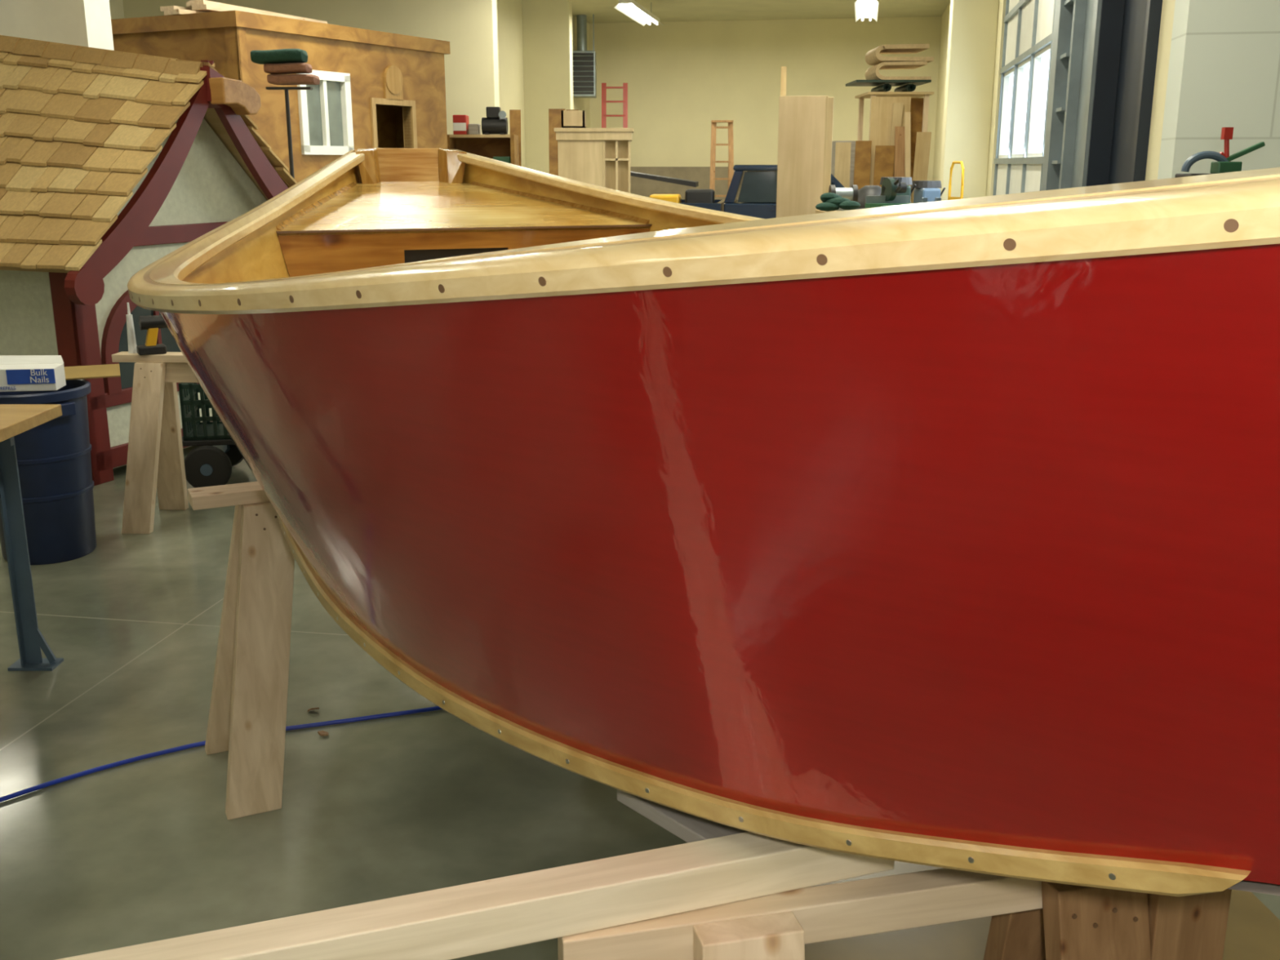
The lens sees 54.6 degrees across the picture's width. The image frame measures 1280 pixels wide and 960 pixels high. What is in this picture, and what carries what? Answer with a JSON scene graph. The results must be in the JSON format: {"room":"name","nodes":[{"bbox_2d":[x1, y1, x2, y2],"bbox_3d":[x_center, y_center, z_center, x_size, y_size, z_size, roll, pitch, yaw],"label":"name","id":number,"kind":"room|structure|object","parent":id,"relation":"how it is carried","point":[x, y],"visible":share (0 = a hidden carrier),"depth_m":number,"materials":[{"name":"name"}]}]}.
{"room":"woodworking workshop","nodes":[
{"label":"woodworking workshop","id":0,"kind":"room"},
{"bbox_2d":[0,0,114,50],"bbox_3d":[-4.244,-2.724,8.661,1.120,4.000,0.300,2,15,10],"label":"wall","id":1,"kind":"structure","parent":0,"point":[84,23],"depth_m":8.38,"materials":[{"name":"white paint"}]},
{"bbox_2d":[109,0,124,19],"bbox_3d":[-8.207,-1.942,5.593,0.201,4.000,20.800,2,15,10],"label":"wall","id":2,"kind":"structure","parent":0,"point":[117,11],"depth_m":15.04,"materials":[{"name":"beige paint"}]},
{"bbox_2d":[122,0,499,134],"bbox_3d":[-4.101,-4.397,15.227,4.870,4.000,0.200,2,15,10],"label":"wall","id":3,"kind":"structure","parent":0,"point":[469,26],"depth_m":14.65,"materials":[{"name":"beige paint"}]},
{"bbox_2d":[496,0,590,167],"bbox_3d":[-1.788,-5.401,19.164,0.231,4.000,8.600,2,15,10],"label":"wall","id":4,"kind":"structure","parent":0,"point":[509,12],"depth_m":18.00,"materials":[{"name":"beige paint"}]},
{"bbox_2d":[521,0,573,173],"bbox_3d":[-1.376,-5.308,18.799,0.710,4.000,0.200,2,15,10],"label":"pillar","id":5,"kind":"structure","parent":4,"relation":"attached to","point":[547,24],"depth_m":18.49,"materials":[{"name":"beige paint"}]},
{"bbox_2d":[0,445,1279,959],"bbox_3d":[0.563,-0.730,9.141,16.400,0.100,30.400,2,15,10],"label":"floor","id":6,"kind":"structure","parent":0,"point":[147,850],"depth_m":3.09,"materials":[{"name":"concrete"}]},
{"bbox_2d":[0,404,63,671],"bbox_3d":[-2.490,0.289,3.319,1.500,0.800,1.050,0,14,0],"label":"workbench","id":7,"kind":"object","parent":6,"relation":"on","point":[15,420],"visible":1,"depth_m":3.72,"materials":[{"name":"blue paint"}]},
{"bbox_2d":[0,404,62,442],"bbox_3d":[-2.490,-0.082,3.225,1.500,0.035,1.050,0,14,0],"label":"countertop","id":8,"kind":"structure","parent":7,"relation":"on","point":[15,420],"depth_m":3.58,"materials":[{"name":"beige wood"}]},
{"bbox_2d":[0,378,96,564],"bbox_3d":[-2.350,-0.038,4.861,0.428,0.672,0.428,0,14,0],"label":"barrel","id":9,"kind":"object","parent":6,"relation":"on","point":[54,462],"visible":0.72,"depth_m":4.75,"materials":[{"name":"blue plastic"}]},
{"bbox_2d":[0,355,66,391],"bbox_3d":[-2.367,-0.405,4.701,0.330,0.115,0.167,-2,14,-8],"label":"box","id":10,"kind":"object","parent":9,"relation":"on","point":[24,372],"visible":1,"depth_m":4.65,"materials":[{"name":"white cardboard"}]},
{"bbox_2d":[64,364,120,380],"bbox_3d":[-2.220,-0.425,4.907,0.300,0.036,0.118,-6,15,-22],"label":"board","id":11,"kind":"object","parent":9,"relation":"on","point":[106,371],"visible":0.64,"depth_m":4.92,"materials":[{"name":"beige wood"}]},
{"bbox_2d":[0,35,297,485],"bbox_3d":[-3.287,-1.385,6.790,2.760,2.331,1.990,6,15,22],"label":"playhouse","id":12,"kind":"object","parent":6,"relation":"on","point":[113,162],"visible":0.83,"depth_m":6.02,"materials":[{"name":"white paint"}]},
{"bbox_2d":[111,351,198,533],"bbox_3d":[-1.726,-0.173,5.276,0.950,0.730,0.409,1,14,3],"label":"sawhorse","id":13,"kind":"object","parent":6,"relation":"on","point":[155,462],"visible":0.54,"depth_m":5.18,"materials":[{"name":"brown wood"}]},
{"bbox_2d":[125,302,137,353],"bbox_3d":[-2.130,-0.636,5.184,0.035,0.210,0.035,0,14,0],"label":"tube","id":14,"kind":"object","parent":13,"relation":"on","point":[131,341],"visible":0.98,"depth_m":5.18,"materials":[{"name":"white plastic"}]},
{"bbox_2d":[136,315,167,355],"bbox_3d":[-2.002,-0.612,5.189,0.200,0.160,0.070,-8,16,-28],"label":"cordless drill","id":15,"kind":"object","parent":13,"relation":"on","point":[152,324],"visible":0.71,"depth_m":5.15,"materials":[{"name":"yellow plastic"}]},
{"bbox_2d":[182,436,243,488],"bbox_3d":[-1.851,-0.132,6.104,0.710,0.240,0.556,-2,14,-8],"label":"cart","id":16,"kind":"object","parent":6,"relation":"on","point":[210,464],"visible":0.35,"depth_m":5.82,"materials":[{"name":"black rubber"}]},
{"bbox_2d":[177,382,231,440],"bbox_3d":[-2.000,-0.363,5.975,0.340,0.270,0.340,-2,14,-8],"label":"crate","id":17,"kind":"object","parent":16,"relation":"on","point":[193,428],"visible":0.31,"depth_m":5.83,"materials":[{"name":"green plastic"}]},
{"bbox_2d":[0,706,442,802],"bbox_3d":[-0.934,0.694,3.323,1.796,0.012,0.167,-7,16,-25],"label":"cable","id":18,"kind":"object","parent":6,"relation":"on","point":[20,793],"visible":0.61,"depth_m":3.25,"materials":[{"name":"blue rubber"}]},
{"bbox_2d":[187,481,294,819],"bbox_3d":[-0.518,0.328,3.266,1.209,0.750,0.409,-7,16,-25],"label":"sawhorse","id":19,"kind":"object","parent":6,"relation":"on","point":[247,718],"visible":0.52,"depth_m":2.95,"materials":[{"name":"brown wood"}]},
{"bbox_2d":[127,147,1279,897],"bbox_3d":[-0.013,-0.393,2.853,2.137,0.848,5.440,-5,15,-20],"label":"boat","id":20,"kind":"object","parent":19,"relation":"on","point":[945,534],"visible":1,"depth_m":1.08,"materials":[{"name":"red paint"}]},
{"bbox_2d":[1174,127,1265,177],"bbox_3d":[1.496,-0.112,3.297,0.582,1.593,0.512,0,14,0],"label":"stand","id":21,"kind":"object","parent":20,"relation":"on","point":[1224,164],"visible":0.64,"depth_m":3.18,"materials":[{"name":"metal"}]},
{"bbox_2d":[111,10,450,182],"bbox_3d":[-3.549,-2.629,11.144,2.680,2.590,2.680,7,16,26],"label":"playhouse","id":22,"kind":"object","parent":6,"relation":"on","point":[375,89],"visible":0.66,"depth_m":10.05,"materials":[{"name":"brown wood"}]},
{"bbox_2d":[160,0,336,25],"bbox_3d":[-3.154,-3.776,10.151,0.578,0.119,1.854,7,16,26],"label":"stack","id":23,"kind":"object","parent":22,"relation":"on","point":[197,6],"visible":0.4,"depth_m":9.52,"materials":[{"name":"brown wood"}]},
{"bbox_2d":[383,65,403,101],"bbox_3d":[-2.145,-3.454,10.790,0.030,0.288,0.240,7,16,26],"label":"plaque","id":24,"kind":"object","parent":22,"relation":"attached to","point":[393,74],"depth_m":10.77,"materials":[{"name":"brown wood"}]},
{"bbox_2d":[266,86,312,178],"bbox_3d":[-2.234,-1.526,8.073,0.400,1.970,0.400,0,14,0],"label":"pole stand","id":25,"kind":"object","parent":6,"relation":"on","point":[286,89],"visible":0.27,"depth_m":7.86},
{"bbox_2d":[266,74,319,84],"bbox_3d":[-2.184,-2.524,7.819,0.330,0.063,0.180,0,14,0],"label":"folded blanket","id":26,"kind":"object","parent":25,"relation":"on","point":[276,79],"visible":1,"depth_m":7.74,"materials":[{"name":"brown fabric"}]},
{"bbox_2d":[263,62,312,74],"bbox_3d":[-2.214,-2.588,7.802,0.300,0.066,0.180,0,14,0],"label":"folded blanket","id":27,"kind":"object","parent":26,"relation":"on","point":[286,68],"visible":0.98,"depth_m":7.72,"materials":[{"name":"brown fabric"}]},
{"bbox_2d":[250,48,307,64],"bbox_3d":[-2.264,-2.658,7.785,0.360,0.090,0.180,0,14,0],"label":"folded blanket","id":28,"kind":"object","parent":27,"relation":"on","point":[279,55],"visible":0.98,"depth_m":7.71,"materials":[{"name":"green fabric"}]},
{"bbox_2d":[317,730,328,735],"bbox_3d":[-0.858,0.685,3.354,0.030,0.008,0.018,0,14,0],"label":"scrap","id":29,"kind":"object","parent":6,"relation":"on","point":[321,732],"visible":1,"depth_m":3.35,"materials":[{"name":"beige wood"}]},
{"bbox_2d":[447,134,519,165],"bbox_3d":[-1.662,-2.772,13.313,0.711,1.796,0.470,0,14,0],"label":"shelving unit","id":30,"kind":"object","parent":6,"relation":"on","point":[490,146],"visible":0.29,"depth_m":13.31,"materials":[{"name":"brown wood"}]},
{"bbox_2d":[453,115,469,134],"bbox_3d":[-1.881,-3.732,13.040,0.141,0.200,0.224,0,14,0],"label":"carton","id":31,"kind":"object","parent":30,"relation":"on","point":[460,122],"visible":0.84,"depth_m":12.94,"materials":[{"name":"red cardboard"}]},
{"bbox_2d":[467,124,480,134],"bbox_3d":[-1.740,-3.689,13.053,0.108,0.110,0.220,0,14,0],"label":"cardboard box","id":32,"kind":"object","parent":30,"relation":"on","point":[473,129],"visible":0.87,"depth_m":12.95,"materials":[{"name":"beige cardboard"}]},
{"bbox_2d":[481,106,507,134],"bbox_3d":[-1.520,-3.757,12.974,0.260,0.280,0.169,0,14,0],"label":"compressor","id":33,"kind":"object","parent":30,"relation":"on","point":[495,122],"visible":0.96,"depth_m":12.91,"materials":[{"name":"metal"}]},
{"bbox_2d":[493,156,511,163],"bbox_3d":[-1.454,-3.326,13.146,0.183,0.200,0.220,0,14,0],"label":"storage tote","id":34,"kind":"object","parent":30,"relation":"on","point":[506,159],"visible":0.34,"depth_m":13.02,"materials":[{"name":"green plastic"}]},
{"bbox_2d":[509,109,521,166],"bbox_3d":[-1.387,-3.071,13.907,0.122,2.082,0.270,0,14,0],"label":"plywood panel","id":35,"kind":"object","parent":6,"relation":"on","point":[514,114],"visible":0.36,"depth_m":13.78,"materials":[{"name":"brown wood"}]},
{"bbox_2d":[548,108,564,175],"bbox_3d":[-1.122,-3.906,16.902,0.223,2.221,0.286,0,14,0],"label":"panel","id":36,"kind":"object","parent":6,"relation":"on","point":[554,114],"visible":0.36,"depth_m":16.80,"materials":[{"name":"brown wood"}]},
{"bbox_2d":[554,128,633,193],"bbox_3d":[-0.429,-2.450,11.991,0.739,1.824,0.550,0,14,0],"label":"wooden cabinet","id":37,"kind":"object","parent":6,"relation":"on","point":[600,157],"visible":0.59,"depth_m":11.62,"materials":[{"name":"beige wood"}]},
{"bbox_2d":[560,110,586,128],"bbox_3d":[-0.628,-3.411,11.746,0.220,0.160,0.250,0,14,0],"label":"crate","id":38,"kind":"object","parent":37,"relation":"on","point":[570,118],"visible":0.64,"depth_m":11.63,"materials":[{"name":"beige wood"}]},
{"bbox_2d":[601,82,627,128],"bbox_3d":[-0.443,-5.429,21.578,0.456,2.878,0.948,0,14,0],"label":"ladder","id":39,"kind":"object","parent":6,"relation":"on","point":[604,87],"visible":0.23,"depth_m":21.61,"materials":[{"name":"red wood"}]},
{"bbox_2d":[709,120,733,196],"bbox_3d":[1.328,-4.758,20.335,0.440,2.187,0.810,0,14,0],"label":"step ladder","id":40,"kind":"object","parent":6,"relation":"on","point":[713,122],"visible":0.52,"depth_m":20.06,"materials":[{"name":"brown wood"}]},
{"bbox_2d":[680,164,844,218],"bbox_3d":[1.341,-3.153,15.427,4.450,1.490,1.820,1,14,6],"label":"pickup truck","id":41,"kind":"object","parent":6,"relation":"on","point":[758,189],"visible":0.11,"depth_m":14.63,"materials":[{"name":"blue paint"}]},
{"bbox_2d":[630,171,698,186],"bbox_3d":[0.248,-3.807,15.663,0.950,0.200,0.600,1,14,6],"label":"bed cover","id":42,"kind":"object","parent":41,"relation":"on","point":[674,180],"visible":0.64,"depth_m":15.37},
{"bbox_2d":[648,194,681,203],"bbox_3d":[0.309,-3.201,15.100,0.360,0.540,0.400,1,14,6],"label":"tool case","id":43,"kind":"object","parent":41,"relation":"on","point":[677,198],"visible":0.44,"depth_m":14.85,"materials":[{"name":"yellow plastic"}]},
{"bbox_2d":[684,189,715,203],"bbox_3d":[0.726,-3.219,15.050,0.340,0.600,0.400,1,14,6],"label":"toolbox","id":44,"kind":"object","parent":41,"relation":"on","point":[691,196],"visible":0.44,"depth_m":14.81,"materials":[{"name":"black plastic"}]},
{"bbox_2d":[780,66,786,96],"bbox_3d":[2.338,-5.229,20.443,0.090,3.034,0.202,0,14,0],"label":"plywood panel","id":45,"kind":"object","parent":6,"relation":"on","point":[784,68],"visible":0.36,"depth_m":20.19,"materials":[{"name":"beige wood"}]},
{"bbox_2d":[776,95,833,217],"bbox_3d":[1.171,-1.749,8.973,0.375,1.957,0.300,2,14,7],"label":"wooden board","id":46,"kind":"object","parent":6,"relation":"on","point":[805,133],"visible":0.4,"depth_m":8.68,"materials":[{"name":"brown wood"}]},
{"bbox_2d":[815,209,839,213],"bbox_3d":[1.631,-1.224,8.460,0.828,1.194,0.600,0,14,0],"label":"table","id":47,"kind":"object","parent":6,"relation":"on","point":[816,211],"visible":0.09,"depth_m":8.33,"materials":[{"name":"brown wood"}]},
{"bbox_2d":[815,192,860,211],"bbox_3d":[1.297,-1.821,8.121,0.294,0.120,0.178,2,14,8],"label":"sandbags","id":48,"kind":"object","parent":47,"relation":"on","point":[832,202],"visible":0.99,"depth_m":8.07,"materials":[{"name":"green fabric"}]},
{"bbox_2d":[828,184,857,210],"bbox_3d":[1.377,-1.914,8.408,0.180,0.169,0.138,0,14,0],"label":"grinder","id":49,"kind":"object","parent":47,"relation":"on","point":[851,193],"visible":0.42,"depth_m":8.36,"materials":[{"name":"metal"}]},
{"bbox_2d":[865,177,911,208],"bbox_3d":[1.677,-1.913,8.298,0.260,0.222,0.326,11,18,38],"label":"saw","id":50,"kind":"object","parent":47,"relation":"on","point":[891,187],"visible":0.68,"depth_m":8.30,"materials":[{"name":"green metal"}]},
{"bbox_2d":[921,197,941,202],"bbox_3d":[1.967,-1.834,8.253,0.180,0.090,0.100,0,14,0],"label":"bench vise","id":51,"kind":"object","parent":47,"relation":"on","point":[923,199],"visible":0.27,"depth_m":8.22,"materials":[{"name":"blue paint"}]},
{"bbox_2d":[834,142,851,187],"bbox_3d":[2.652,-3.543,16.384,0.198,1.772,0.023,0,14,0],"label":"plywood panel","id":52,"kind":"object","parent":6,"relation":"on","point":[842,150],"visible":0.36,"depth_m":16.22,"materials":[{"name":"beige wood"}]},
{"bbox_2d":[831,140,855,187],"bbox_3d":[2.766,-3.742,17.106,0.271,1.802,0.400,0,14,0],"label":"storage cabinet","id":53,"kind":"object","parent":6,"relation":"on","point":[853,142],"visible":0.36,"depth_m":16.78,"materials":[{"name":"beige wood"}]},
{"bbox_2d":[853,140,871,190],"bbox_3d":[2.912,-3.561,16.413,0.229,1.792,0.023,0,14,0],"label":"plywood panel","id":54,"kind":"object","parent":6,"relation":"on","point":[863,148],"visible":0.36,"depth_m":16.25,"materials":[{"name":"brown wood"}]},
{"bbox_2d":[854,185,881,209],"bbox_3d":[1.748,-1.568,9.507,0.320,1.342,0.320,0,14,0],"label":"grinder","id":55,"kind":"object","parent":6,"relation":"on","point":[867,190],"visible":0.18,"depth_m":9.26,"materials":[{"name":"grey metal"}]},
{"bbox_2d":[873,145,894,187],"bbox_3d":[3.197,-3.539,16.451,0.281,1.732,0.023,0,14,0],"label":"plywood panel","id":56,"kind":"object","parent":6,"relation":"on","point":[884,154],"visible":0.36,"depth_m":16.29,"materials":[{"name":"brown wood"}]},
{"bbox_2d":[854,91,933,190],"bbox_3d":[3.414,-4.032,17.006,0.859,2.413,1.050,0,14,0],"label":"wooden cabinet","id":57,"kind":"object","parent":6,"relation":"on","point":[882,103],"visible":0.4,"depth_m":16.35,"materials":[{"name":"brown wood"}]},
{"bbox_2d":[871,83,891,91],"bbox_3d":[3.239,-5.251,16.669,0.110,0.102,0.900,0,14,0],"label":"roll","id":58,"kind":"object","parent":57,"relation":"on","point":[885,87],"visible":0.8,"depth_m":16.36,"materials":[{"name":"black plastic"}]},
{"bbox_2d":[845,80,931,86],"bbox_3d":[3.325,-5.338,16.678,0.980,0.030,0.900,0,14,0],"label":"sheet","id":59,"kind":"object","parent":57,"relation":"on","point":[856,82],"visible":0.86,"depth_m":16.39,"materials":[{"name":"plastic"}]},
{"bbox_2d":[865,61,931,79],"bbox_3d":[3.450,-5.460,16.616,0.730,0.233,0.800,0,14,0],"label":"pad","id":60,"kind":"object","parent":59,"relation":"on","point":[872,73],"visible":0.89,"depth_m":16.25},
{"bbox_2d":[865,44,933,65],"bbox_3d":[3.455,-5.678,16.561,0.760,0.212,0.800,0,14,0],"label":"pad","id":61,"kind":"object","parent":60,"relation":"on","point":[873,57],"visible":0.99,"depth_m":16.20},
{"bbox_2d":[893,83,915,91],"bbox_3d":[3.559,-5.251,16.669,0.110,0.102,0.900,0,14,0],"label":"roll","id":62,"kind":"object","parent":57,"relation":"on","point":[908,87],"visible":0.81,"depth_m":16.36,"materials":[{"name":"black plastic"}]},
{"bbox_2d":[557,867,1231,959],"bbox_3d":[0.337,0.800,1.518,0.870,0.700,0.409,-3,15,-13],"label":"sawhorse","id":63,"kind":"object","parent":6,"relation":"on","point":[1031,919],"visible":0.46,"depth_m":1.42,"materials":[{"name":"brown wood"}]},
{"bbox_2d":[55,831,894,959],"bbox_3d":[-0.421,0.484,1.229,1.500,0.052,0.054,-5,15,-18],"label":"plank","id":64,"kind":"object","parent":63,"relation":"on","point":[468,919],"visible":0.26,"depth_m":1.31,"materials":[{"name":"beige wood"}]},
{"bbox_2d":[617,789,748,842],"bbox_3d":[0.064,0.418,1.555,0.080,0.020,0.200,-12,18,-39],"label":"plank","id":65,"kind":"object","parent":63,"relation":"on","point":[689,828],"visible":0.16,"depth_m":1.52,"materials":[{"name":"grey wood"}]},
{"bbox_2d":[889,102,903,177],"bbox_3d":[3.329,-3.828,16.477,0.225,2.278,0.025,0,14,0],"label":"plywood panel","id":66,"kind":"object","parent":6,"relation":"on","point":[897,106],"visible":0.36,"depth_m":16.24,"materials":[{"name":"beige wood"}]},
{"bbox_2d":[880,177,915,203],"bbox_3d":[2.061,-1.743,10.082,0.300,1.397,0.400,0,14,0],"label":"press","id":67,"kind":"object","parent":6,"relation":"on","point":[908,180],"visible":0.1,"depth_m":9.86,"materials":[{"name":"grey metal"}]},
{"bbox_2d":[893,126,904,177],"bbox_3d":[3.429,-3.665,16.453,0.186,1.975,0.024,0,14,0],"label":"plywood panel","id":68,"kind":"object","parent":6,"relation":"on","point":[899,158],"visible":0.36,"depth_m":16.29,"materials":[{"name":"brown wood"}]},
{"bbox_2d":[904,111,911,201],"bbox_3d":[3.523,-3.718,16.307,0.192,2.150,0.024,0,14,0],"label":"plywood panel","id":69,"kind":"object","parent":6,"relation":"on","point":[907,114],"visible":0.36,"depth_m":16.14,"materials":[{"name":"brown wood"}]},
{"bbox_2d":[911,132,931,203],"bbox_3d":[3.687,-3.639,16.492,0.269,1.905,0.024,0,14,0],"label":"plywood panel","id":70,"kind":"object","parent":6,"relation":"on","point":[922,140],"visible":0.36,"depth_m":16.33,"materials":[{"name":"beige wood"}]},
{"bbox_2d":[911,180,945,203],"bbox_3d":[2.486,-1.922,10.862,0.300,1.359,0.400,0,14,0],"label":"press","id":71,"kind":"object","parent":6,"relation":"on","point":[923,188],"visible":0.23,"depth_m":10.64,"materials":[{"name":"blue paint"}]},
{"bbox_2d":[947,160,964,199],"bbox_3d":[3.027,-2.323,12.095,0.450,1.528,0.500,-3,15,-12],"label":"hand truck","id":72,"kind":"object","parent":6,"relation":"on","point":[949,197],"visible":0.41,"depth_m":11.94,"materials":[{"name":"yellow metal"}]},
{"bbox_2d":[804,861,1279,959],"bbox_3d":[0.717,0.871,2.651,1.150,0.003,1.500,-1,14,-6],"label":"cardboard sheet","id":73,"kind":"object","parent":6,"relation":"on","point":[1252,931],"visible":0.02,"depth_m":2.47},
{"bbox_2d":[572,0,950,23],"bbox_3d":[0.563,-4.703,8.128,16.400,0.100,30.400,2,15,10],"label":"ceiling","id":74,"kind":"structure","parent":0,"point":[603,11],"depth_m":20.81,"materials":[{"name":"beige paint"}]},
{"bbox_2d":[572,14,596,97],"bbox_3d":[-1.014,-7.403,21.676,0.480,1.361,0.535,0,14,0],"label":"heater","id":75,"kind":"object","parent":74,"relation":"hanging from","point":[584,69],"visible":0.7,"depth_m":21.52,"materials":[{"name":"metal"}]},
{"bbox_2d":[572,53,593,93],"bbox_3d":[-1.014,-7.053,21.518,0.420,0.680,0.011,0,14,0],"label":"grille","id":76,"kind":"object","parent":75,"relation":"attached to","point":[583,63],"depth_m":21.51,"materials":[{"name":"grey metal"}]},
{"bbox_2d":[613,0,662,26],"bbox_3d":[0.007,-7.227,18.899,0.340,0.330,2.500,2,15,10],"label":"fluorescent light","id":77,"kind":"object","parent":74,"relation":"hanging from","point":[632,9],"visible":1,"depth_m":18.67,"materials":[{"name":"white plastic"}]},
{"bbox_2d":[854,0,879,22],"bbox_3d":[3.357,-7.082,18.332,0.340,0.330,2.500,2,15,10],"label":"fluorescent light","id":78,"kind":"object","parent":74,"relation":"hanging from","point":[863,8],"visible":1,"depth_m":18.27,"materials":[{"name":"white plastic"}]},
{"bbox_2d":[589,16,942,180],"bbox_3d":[3.092,-6.294,22.666,16.400,4.000,0.200,2,15,10],"label":"wall","id":79,"kind":"structure","parent":0,"point":[681,77],"depth_m":22.58,"materials":[{"name":"beige paint"}]},
{"bbox_2d":[630,166,777,199],"bbox_3d":[2.064,-5.040,22.910,5.800,1.450,0.300,2,15,10],"label":"trim","id":80,"kind":"structure","parent":79,"relation":"attached to","point":[638,186],"depth_m":22.87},
{"bbox_2d":[932,0,1175,195],"bbox_3d":[3.844,-3.998,13.662,0.200,4.000,17.850,2,15,10],"label":"wall","id":81,"kind":"structure","parent":0,"point":[1168,6],"depth_m":11.87,"materials":[{"name":"beige paint"}]},
{"bbox_2d":[939,0,999,200],"bbox_3d":[3.331,-3.732,12.617,0.440,4.000,0.450,2,15,10],"label":"pillar","id":82,"kind":"structure","parent":81,"relation":"attached to","point":[973,24],"depth_m":12.37,"materials":[{"name":"beige paint"}]},
{"bbox_2d":[992,0,1055,195],"bbox_3d":[3.102,-2.679,9.863,0.096,3.320,4.500,2,15,10],"label":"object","id":83,"kind":"structure","parent":81,"relation":"in","point":[1028,24],"depth_m":10.41,"materials":[{"name":"white glass"}]},
{"bbox_2d":[1040,0,1102,191],"bbox_3d":[2.484,-2.221,7.095,0.140,3.800,1.080,2,15,10],"label":"door track","id":84,"kind":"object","parent":81,"relation":"attached to","point":[1076,28],"depth_m":7.15,"materials":[{"name":"metal"}]},
{"bbox_2d":[1085,0,1162,186],"bbox_3d":[2.364,-2.041,5.984,0.110,4.000,1.250,2,15,10],"label":"trim","id":85,"kind":"structure","parent":81,"relation":"attached to","point":[1112,11],"depth_m":6.48,"materials":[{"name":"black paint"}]},
{"bbox_2d":[1108,0,1147,184],"bbox_3d":[2.450,-1.507,6.115,0.060,2.900,1.150,2,15,10],"label":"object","id":86,"kind":"structure","parent":81,"relation":"in","point":[1135,11],"depth_m":6.27,"materials":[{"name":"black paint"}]},
{"bbox_2d":[1157,0,1279,179],"bbox_3d":[5.125,-1.674,4.543,5.960,4.000,0.250,2,15,10],"label":"wall","id":87,"kind":"structure","parent":0,"point":[1224,69],"depth_m":4.95,"materials":[{"name":"paint"}]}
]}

